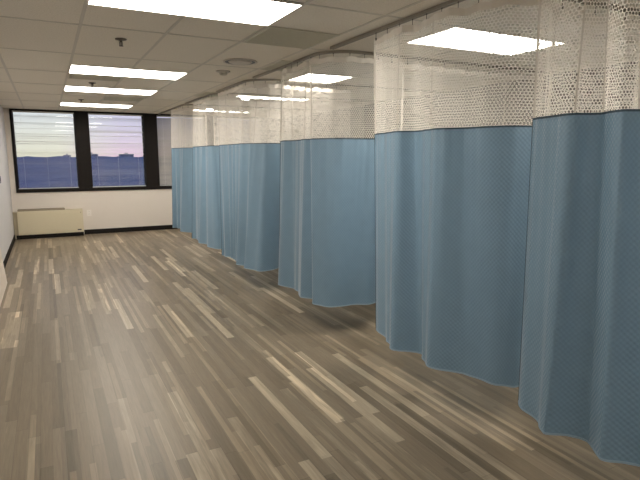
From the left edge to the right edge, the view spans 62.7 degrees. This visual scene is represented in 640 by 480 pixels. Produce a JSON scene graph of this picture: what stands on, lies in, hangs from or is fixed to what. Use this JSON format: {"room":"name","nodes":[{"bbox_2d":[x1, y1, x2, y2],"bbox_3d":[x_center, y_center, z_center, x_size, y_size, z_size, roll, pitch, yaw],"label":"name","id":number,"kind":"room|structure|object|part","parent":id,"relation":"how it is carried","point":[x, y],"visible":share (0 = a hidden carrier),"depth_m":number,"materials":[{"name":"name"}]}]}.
{"room":"hospital room","nodes":[
{"label":"hospital room","id":0,"kind":"room"},
{"bbox_2d":[0,105,14,260],"bbox_3d":[-2.940,-0.296,4.114,0.100,2.800,15.200,-5,10,-27],"label":"wall","id":1,"kind":"structure","parent":0,"point":[7,232],"depth_m":9.28,"materials":[{"name":"paint"}]},
{"bbox_2d":[3,234,15,268],"bbox_3d":[-2.844,0.949,4.247,0.012,0.100,14.800,-5,10,-27],"label":"baseboard","id":2,"kind":"structure","parent":1,"relation":"attached to","point":[13,239],"depth_m":8.89,"materials":[{"name":"black rubber"}]},
{"bbox_2d":[3,108,258,229],"bbox_3d":[-3.633,-1.542,11.995,5.980,2.800,0.220,-5,10,-27],"label":"wall","id":3,"kind":"structure","parent":0,"point":[148,207],"depth_m":11.46,"materials":[{"name":"paint"}]},
{"bbox_2d":[12,112,78,188],"bbox_3d":[-5.678,-1.858,10.901,1.130,1.565,0.060,-5,10,-27],"label":"window","id":4,"kind":"structure","parent":3,"relation":"in","point":[12,112],"depth_m":10.74,"materials":[{"name":"clear glass"}]},
{"bbox_2d":[12,111,78,188],"bbox_3d":[-5.646,-1.849,10.839,1.114,1.560,0.040,-5,10,-27],"label":"window blind","id":5,"kind":"object","parent":4,"relation":"attached to","point":[44,115],"visible":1,"depth_m":10.81,"materials":[{"name":"white plastic"}]},
{"bbox_3d":[-5.646,-1.086,10.960,1.114,0.014,0.026,-5,10,-27],"label":"rail","id":6,"kind":"part","parent":5,"relation":"part of","materials":[{"name":"grey metal"}]},
{"bbox_2d":[88,116,145,186],"bbox_3d":[-4.447,-1.957,11.528,1.120,1.565,0.060,-5,10,-27],"label":"window","id":7,"kind":"structure","parent":3,"relation":"in","point":[141,116],"depth_m":11.71,"materials":[{"name":"clear glass"}]},
{"bbox_2d":[88,113,145,186],"bbox_3d":[-4.415,-1.948,11.466,1.104,1.560,0.040,-5,10,-27],"label":"window blind","id":8,"kind":"object","parent":7,"relation":"attached to","point":[134,121],"visible":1,"depth_m":11.39,"materials":[{"name":"white plastic"}]},
{"bbox_3d":[-4.415,-1.185,11.587,1.104,0.014,0.026,-5,10,-27],"label":"rail","id":9,"kind":"part","parent":8,"relation":"part of","materials":[{"name":"grey metal"}]},
{"bbox_2d":[84,225,179,233],"bbox_3d":[-3.008,-0.337,12.380,4.668,0.100,0.012,-5,10,-27],"label":"baseboard","id":10,"kind":"structure","parent":3,"relation":"attached to","point":[160,227],"depth_m":11.72,"materials":[{"name":"black rubber"}]},
{"bbox_2d":[9,109,280,192],"bbox_3d":[-3.582,-2.001,11.927,5.885,1.667,0.220,-5,10,-27],"label":"trim","id":11,"kind":"structure","parent":3,"relation":"attached to","point":[150,135],"depth_m":11.24,"materials":[{"name":"black metal"}]},
{"bbox_2d":[157,116,204,185],"bbox_3d":[-3.173,-2.048,12.099,1.089,1.560,0.040,-5,10,-27],"label":"window blind","id":12,"kind":"object","parent":3,"relation":"attached to","point":[164,126],"visible":0.52,"depth_m":11.96,"materials":[{"name":"white plastic"}]},
{"bbox_2d":[217,118,260,145],"bbox_3d":[-1.944,-2.147,12.725,1.104,1.560,0.040,-5,10,-27],"label":"window blind","id":13,"kind":"object","parent":3,"relation":"attached to","point":[244,130],"visible":0.09,"depth_m":12.68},
{"bbox_2d":[0,229,639,479],"bbox_3d":[-0.192,0.834,5.613,5.980,0.100,14.800,-5,10,-27],"label":"floor","id":14,"kind":"structure","parent":0,"point":[151,354],"depth_m":3.84,"materials":[{"name":"wood"}]},
{"bbox_2d":[0,249,6,305],"bbox_3d":[-3.650,0.340,5.854,0.091,0.800,2.330,-5,10,-27],"label":"panel","id":15,"kind":"object","parent":14,"relation":"on","point":[3,280],"visible":1,"depth_m":6.55,"materials":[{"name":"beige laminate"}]},
{"bbox_2d":[13,207,83,239],"bbox_3d":[-5.614,-0.359,10.895,1.277,0.606,0.223,-5,10,-27],"label":"wall heater","id":16,"kind":"object","parent":14,"relation":"on","point":[36,223],"visible":1,"depth_m":10.79,"materials":[{"name":"beige metal"}]},
{"bbox_2d":[17,207,64,211],"bbox_3d":[-5.720,-0.627,10.786,0.855,0.041,0.145,-5,10,-27],"label":"grille","id":17,"kind":"object","parent":16,"relation":"attached to","point":[62,209],"depth_m":10.76,"materials":[{"name":"beige metal"}]},
{"bbox_3d":[-5.534,-0.368,10.815,1.155,0.420,0.005,-5,10,-27],"label":"panel","id":18,"kind":"part","parent":16,"relation":"part of","materials":[{"name":"beige metal"}]},
{"bbox_2d":[0,0,639,117],"bbox_3d":[-0.192,-1.833,5.191,5.980,0.100,14.800,-5,10,-27],"label":"ceiling","id":19,"kind":"structure","parent":0,"point":[27,35],"depth_m":4.65,"materials":[{"name":"tile"}]},
{"bbox_2d":[68,73,122,81],"bbox_3d":[-2.692,-1.949,6.293,0.584,0.008,0.432,-5,10,-27],"label":"ceiling vent","id":20,"kind":"object","parent":19,"relation":"in","point":[71,75],"visible":1,"depth_m":6.29,"materials":[{"name":"grey metal"}]},
{"bbox_2d":[60,102,132,107],"bbox_3d":[-4.133,-2.492,9.711,1.212,0.010,0.602,-5,10,-27],"label":"recessed light","id":21,"kind":"object","parent":19,"relation":"in","point":[61,103],"visible":0.98,"depth_m":9.72,"materials":[{"name":"white plastic"}]},
{"bbox_2d":[64,85,156,94],"bbox_3d":[-3.015,-2.153,7.569,1.212,0.010,0.602,-5,10,-27],"label":"recessed light","id":22,"kind":"object","parent":19,"relation":"in","point":[66,88],"visible":1,"depth_m":7.53,"materials":[{"name":"white plastic"}]},
{"bbox_2d":[115,38,126,46],"bbox_3d":[-1.621,-1.608,4.276,0.092,0.057,0.092,-5,10,-27],"label":"sprinkler head","id":23,"kind":"object","parent":19,"relation":"attached to","point":[118,39],"visible":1,"depth_m":4.26},
{"bbox_2d":[103,96,144,101],"bbox_3d":[-3.247,-2.325,8.671,0.584,0.008,0.584,-5,10,-27],"label":"ceiling vent","id":24,"kind":"object","parent":19,"relation":"in","point":[108,98],"visible":1,"depth_m":8.69,"materials":[{"name":"grey metal"}]},
{"bbox_2d":[68,64,187,79],"bbox_3d":[-2.176,-1.899,5.962,1.212,0.010,0.602,-5,10,-27],"label":"recessed light","id":25,"kind":"object","parent":19,"relation":"in","point":[77,69],"visible":1,"depth_m":5.92,"materials":[{"name":"white plastic"}]},
{"bbox_2d":[87,0,303,25],"bbox_3d":[-0.779,-1.476,3.284,1.212,0.010,0.602,-5,10,-27],"label":"recessed light","id":26,"kind":"object","parent":19,"relation":"in","point":[255,12],"visible":1,"depth_m":3.37,"materials":[{"name":"white plastic"}]},
{"bbox_2d":[195,92,231,96],"bbox_3d":[-1.638,-2.229,8.067,0.444,0.008,0.584,-5,10,-27],"label":"ceiling vent","id":27,"kind":"object","parent":19,"relation":"in","point":[202,94],"visible":0.49,"depth_m":8.01,"materials":[{"name":"grey metal"}]},
{"bbox_2d":[216,70,229,75],"bbox_3d":[-1.081,-1.863,5.873,0.156,0.052,0.156,-5,10,-27],"label":"smoke detector","id":28,"kind":"object","parent":19,"relation":"attached to","point":[221,72],"visible":1,"depth_m":5.83,"materials":[{"name":"paint"}]},
{"bbox_2d":[223,58,256,64],"bbox_3d":[-0.801,-1.781,5.269,0.344,0.026,0.344,-5,10,-27],"label":"ceiling vent","id":29,"kind":"object","parent":19,"relation":"in","point":[235,61],"visible":1,"depth_m":5.21,"materials":[{"name":"paint"}]},
{"bbox_2d":[158,104,329,114],"bbox_3d":[-1.661,-2.713,11.167,3.017,0.022,2.517,-5,10,-27],"label":"track","id":30,"kind":"object","parent":19,"relation":"attached to","point":[182,104],"visible":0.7,"depth_m":9.97,"materials":[{"name":"metal"}]},
{"bbox_2d":[171,106,205,232],"bbox_3d":[-2.574,-1.338,9.896,1.098,2.324,0.378,7,12,39],"label":"curtain","id":31,"kind":"object","parent":30,"relation":"hanging from","point":[181,158],"visible":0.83,"depth_m":9.75,"materials":[{"name":"blue fabric"}]},
{"bbox_3d":[-2.583,-0.956,9.934,1.088,1.545,0.348,6,11,35],"label":"blue panel","id":32,"kind":"part","parent":31,"relation":"part of","materials":[{"name":"fabric"}]},
{"bbox_2d":[213,107,310,145],"bbox_3d":[-1.056,-1.397,10.268,2.027,2.324,0.131,-5,10,-27],"label":"curtain","id":33,"kind":"object","parent":30,"relation":"hanging from","point":[215,110],"visible":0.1,"depth_m":9.99,"materials":[{"name":"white fabric"}]},
{"bbox_2d":[235,95,309,100],"bbox_3d":[-0.846,-2.328,8.673,1.212,0.010,0.602,-5,10,-27],"label":"recessed light","id":34,"kind":"object","parent":19,"relation":"in","point":[241,95],"visible":0.1,"depth_m":8.56,"materials":[{"name":"white plastic"}]},
{"bbox_2d":[185,92,385,103],"bbox_3d":[-0.626,-2.399,9.183,3.017,0.022,1.897,-5,10,-27],"label":"track","id":35,"kind":"object","parent":19,"relation":"attached to","point":[199,98],"visible":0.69,"depth_m":8.35,"materials":[{"name":"metal"}]},
{"bbox_2d":[192,94,242,248],"bbox_3d":[-1.790,-1.085,8.297,1.382,2.324,0.420,8,12,42],"label":"curtain","id":36,"kind":"object","parent":35,"relation":"hanging from","point":[206,209],"visible":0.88,"depth_m":8.07,"materials":[{"name":"blue fabric"}]},
{"bbox_3d":[-1.799,-0.703,8.339,1.377,1.545,0.407,8,12,40],"label":"blue panel","id":37,"kind":"part","parent":36,"relation":"part of","materials":[{"name":"fabric"}]},
{"bbox_2d":[249,95,363,142],"bbox_3d":[-0.163,-1.126,8.556,2.023,2.324,0.120,-5,10,-27],"label":"curtain","id":38,"kind":"object","parent":35,"relation":"hanging from","point":[265,100],"visible":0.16,"depth_m":8.32,"materials":[{"name":"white fabric"}]},
{"bbox_2d":[260,60,320,71],"bbox_3d":[-0.324,-1.831,5.550,0.444,0.008,0.584,-5,10,-27],"label":"ceiling vent","id":39,"kind":"object","parent":19,"relation":"in","point":[281,62],"visible":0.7,"depth_m":5.47,"materials":[{"name":"grey metal"}]},
{"bbox_2d":[243,26,338,48],"bbox_3d":[-0.245,-1.623,4.234,0.584,0.008,0.584,-5,10,-27],"label":"ceiling vent","id":40,"kind":"object","parent":19,"relation":"in","point":[273,36],"visible":1,"depth_m":4.21,"materials":[{"name":"grey metal"}]},
{"bbox_2d":[0,0,639,116],"bbox_3d":[-0.192,-1.782,5.199,5.957,0.004,14.800,-5,10,-27],"label":"grid","id":41,"kind":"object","parent":19,"relation":"attached to","point":[84,8],"depth_m":4.77,"materials":[{"name":"metal"}]},
{"bbox_2d":[289,73,352,82],"bbox_3d":[0.001,-1.967,6.393,0.602,0.010,0.602,-5,10,-27],"label":"recessed light","id":42,"kind":"object","parent":19,"relation":"in","point":[323,75],"visible":0.57,"depth_m":6.38,"materials":[{"name":"white plastic"}]},
{"bbox_2d":[216,79,445,92],"bbox_3d":[0.172,-2.158,7.655,3.017,0.022,1.477,-5,10,-27],"label":"track","id":43,"kind":"object","parent":19,"relation":"attached to","point":[248,80],"visible":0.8,"depth_m":6.78,"materials":[{"name":"metal"}]},
{"bbox_2d":[218,81,290,271],"bbox_3d":[-1.045,-0.863,6.894,1.407,2.324,0.648,7,11,38],"label":"curtain","id":44,"kind":"object","parent":43,"relation":"hanging from","point":[249,172],"visible":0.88,"depth_m":6.54,"materials":[{"name":"blue fabric"}]},
{"bbox_3d":[-1.050,-0.475,6.893,1.316,1.545,0.642,6,11,33],"label":"blue panel","id":45,"kind":"part","parent":44,"relation":"part of","materials":[{"name":"fabric"}]},
{"bbox_2d":[291,82,350,139],"bbox_3d":[0.022,-0.873,6.958,0.836,2.324,0.098,-5,10,-27],"label":"curtain","id":46,"kind":"object","parent":43,"relation":"hanging from","point":[294,88],"visible":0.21,"depth_m":6.83,"materials":[{"name":"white fabric"}]},
{"bbox_2d":[253,50,561,78],"bbox_3d":[0.973,-1.915,6.119,3.017,0.022,1.917,-5,10,-27],"label":"track","id":47,"kind":"object","parent":19,"relation":"attached to","point":[330,51],"visible":0.81,"depth_m":5.11,"materials":[{"name":"metal"}]},
{"bbox_2d":[278,53,403,306],"bbox_3d":[0.014,-0.583,5.123,1.422,2.324,0.670,5,10,27],"label":"curtain","id":48,"kind":"object","parent":47,"relation":"hanging from","point":[327,210],"visible":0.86,"depth_m":4.90,"materials":[{"name":"blue fabric"}]},
{"bbox_3d":[0.015,-0.204,5.182,1.419,1.545,0.665,5,10,27],"label":"blue panel","id":49,"kind":"part","parent":48,"relation":"part of","materials":[{"name":"fabric"}]},
{"bbox_2d":[400,59,543,130],"bbox_3d":[1.661,-0.659,5.602,1.923,2.324,0.133,-5,10,-27],"label":"curtain","id":50,"kind":"object","parent":47,"relation":"hanging from","point":[407,65],"visible":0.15,"depth_m":5.37,"materials":[{"name":"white fabric"}]},
{"bbox_2d":[330,0,639,49],"bbox_3d":[1.874,-1.642,4.394,3.017,0.022,1.947,-5,10,-27],"label":"track","id":51,"kind":"object","parent":19,"relation":"attached to","point":[446,4],"visible":0.93,"depth_m":3.49,"materials":[{"name":"metal"}]},
{"bbox_2d":[374,0,555,387],"bbox_3d":[0.778,-0.335,3.552,1.381,2.324,0.426,8,12,42],"label":"curtain","id":52,"kind":"object","parent":51,"relation":"hanging from","point":[451,204],"visible":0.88,"depth_m":3.29,"materials":[{"name":"blue fabric"}]},
{"bbox_3d":[0.787,0.041,3.601,1.350,1.555,0.420,8,12,41],"label":"blue panel","id":53,"kind":"part","parent":52,"relation":"part of","materials":[{"name":"fabric"}]},
{"bbox_2d":[547,0,639,115],"bbox_3d":[2.420,-0.372,3.786,2.269,2.324,0.128,-4,10,-26],"label":"curtain","id":54,"kind":"object","parent":51,"relation":"hanging from","point":[559,8],"visible":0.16,"depth_m":3.33,"materials":[{"name":"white fabric"}]},
{"bbox_2d":[407,26,565,55],"bbox_3d":[1.390,-1.650,4.389,1.212,0.010,0.602,-5,10,-27],"label":"recessed light","id":55,"kind":"object","parent":19,"relation":"in","point":[457,28],"visible":0.63,"depth_m":4.33,"materials":[{"name":"white plastic"}]},
{"bbox_3d":[2.027,-1.088,0.886,0.034,0.022,4.400,-5,10,-27],"label":"track","id":56,"kind":"object","parent":19,"relation":"attached to","visible":0},
{"bbox_2d":[518,0,639,466],"bbox_3d":[1.407,-0.112,2.145,0.180,2.324,1.512,-5,10,-27],"label":"curtain","id":57,"kind":"object","parent":56,"relation":"hanging from","point":[579,375],"visible":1,"depth_m":2.47,"materials":[{"name":"blue fabric"}]},
{"bbox_2d":[283,61,638,139],"bbox_3d":[2.464,-0.731,6.866,0.100,2.800,15.200,-5,10,-27],"label":"wall","id":58,"kind":"structure","parent":0,"point":[590,73],"depth_m":6.97,"materials":[{"name":"paint"}]},
{"label":"outside","id":59,"kind":"structure","parent":0,"visible":0},
{"bbox_3d":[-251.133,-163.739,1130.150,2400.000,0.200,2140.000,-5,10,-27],"label":"ground","id":60,"kind":"structure","parent":59,"visible":0},
{"bbox_2d":[17,156,171,187],"bbox_3d":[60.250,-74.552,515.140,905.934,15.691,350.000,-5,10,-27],"label":"woodland","id":61,"kind":"object","parent":60,"relation":"on","point":[129,169],"visible":0.13,"depth_m":303.21,"materials":[{"name":"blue plant"}]},
{"bbox_2d":[119,153,133,156],"bbox_3d":[-244.422,-100.017,663.054,16.600,19.800,16.600,-5,10,-27],"label":"building","id":62,"kind":"structure","parent":60,"relation":"on","point":[124,154],"depth_m":655.60,"materials":[{"name":"concrete"}]}
]}

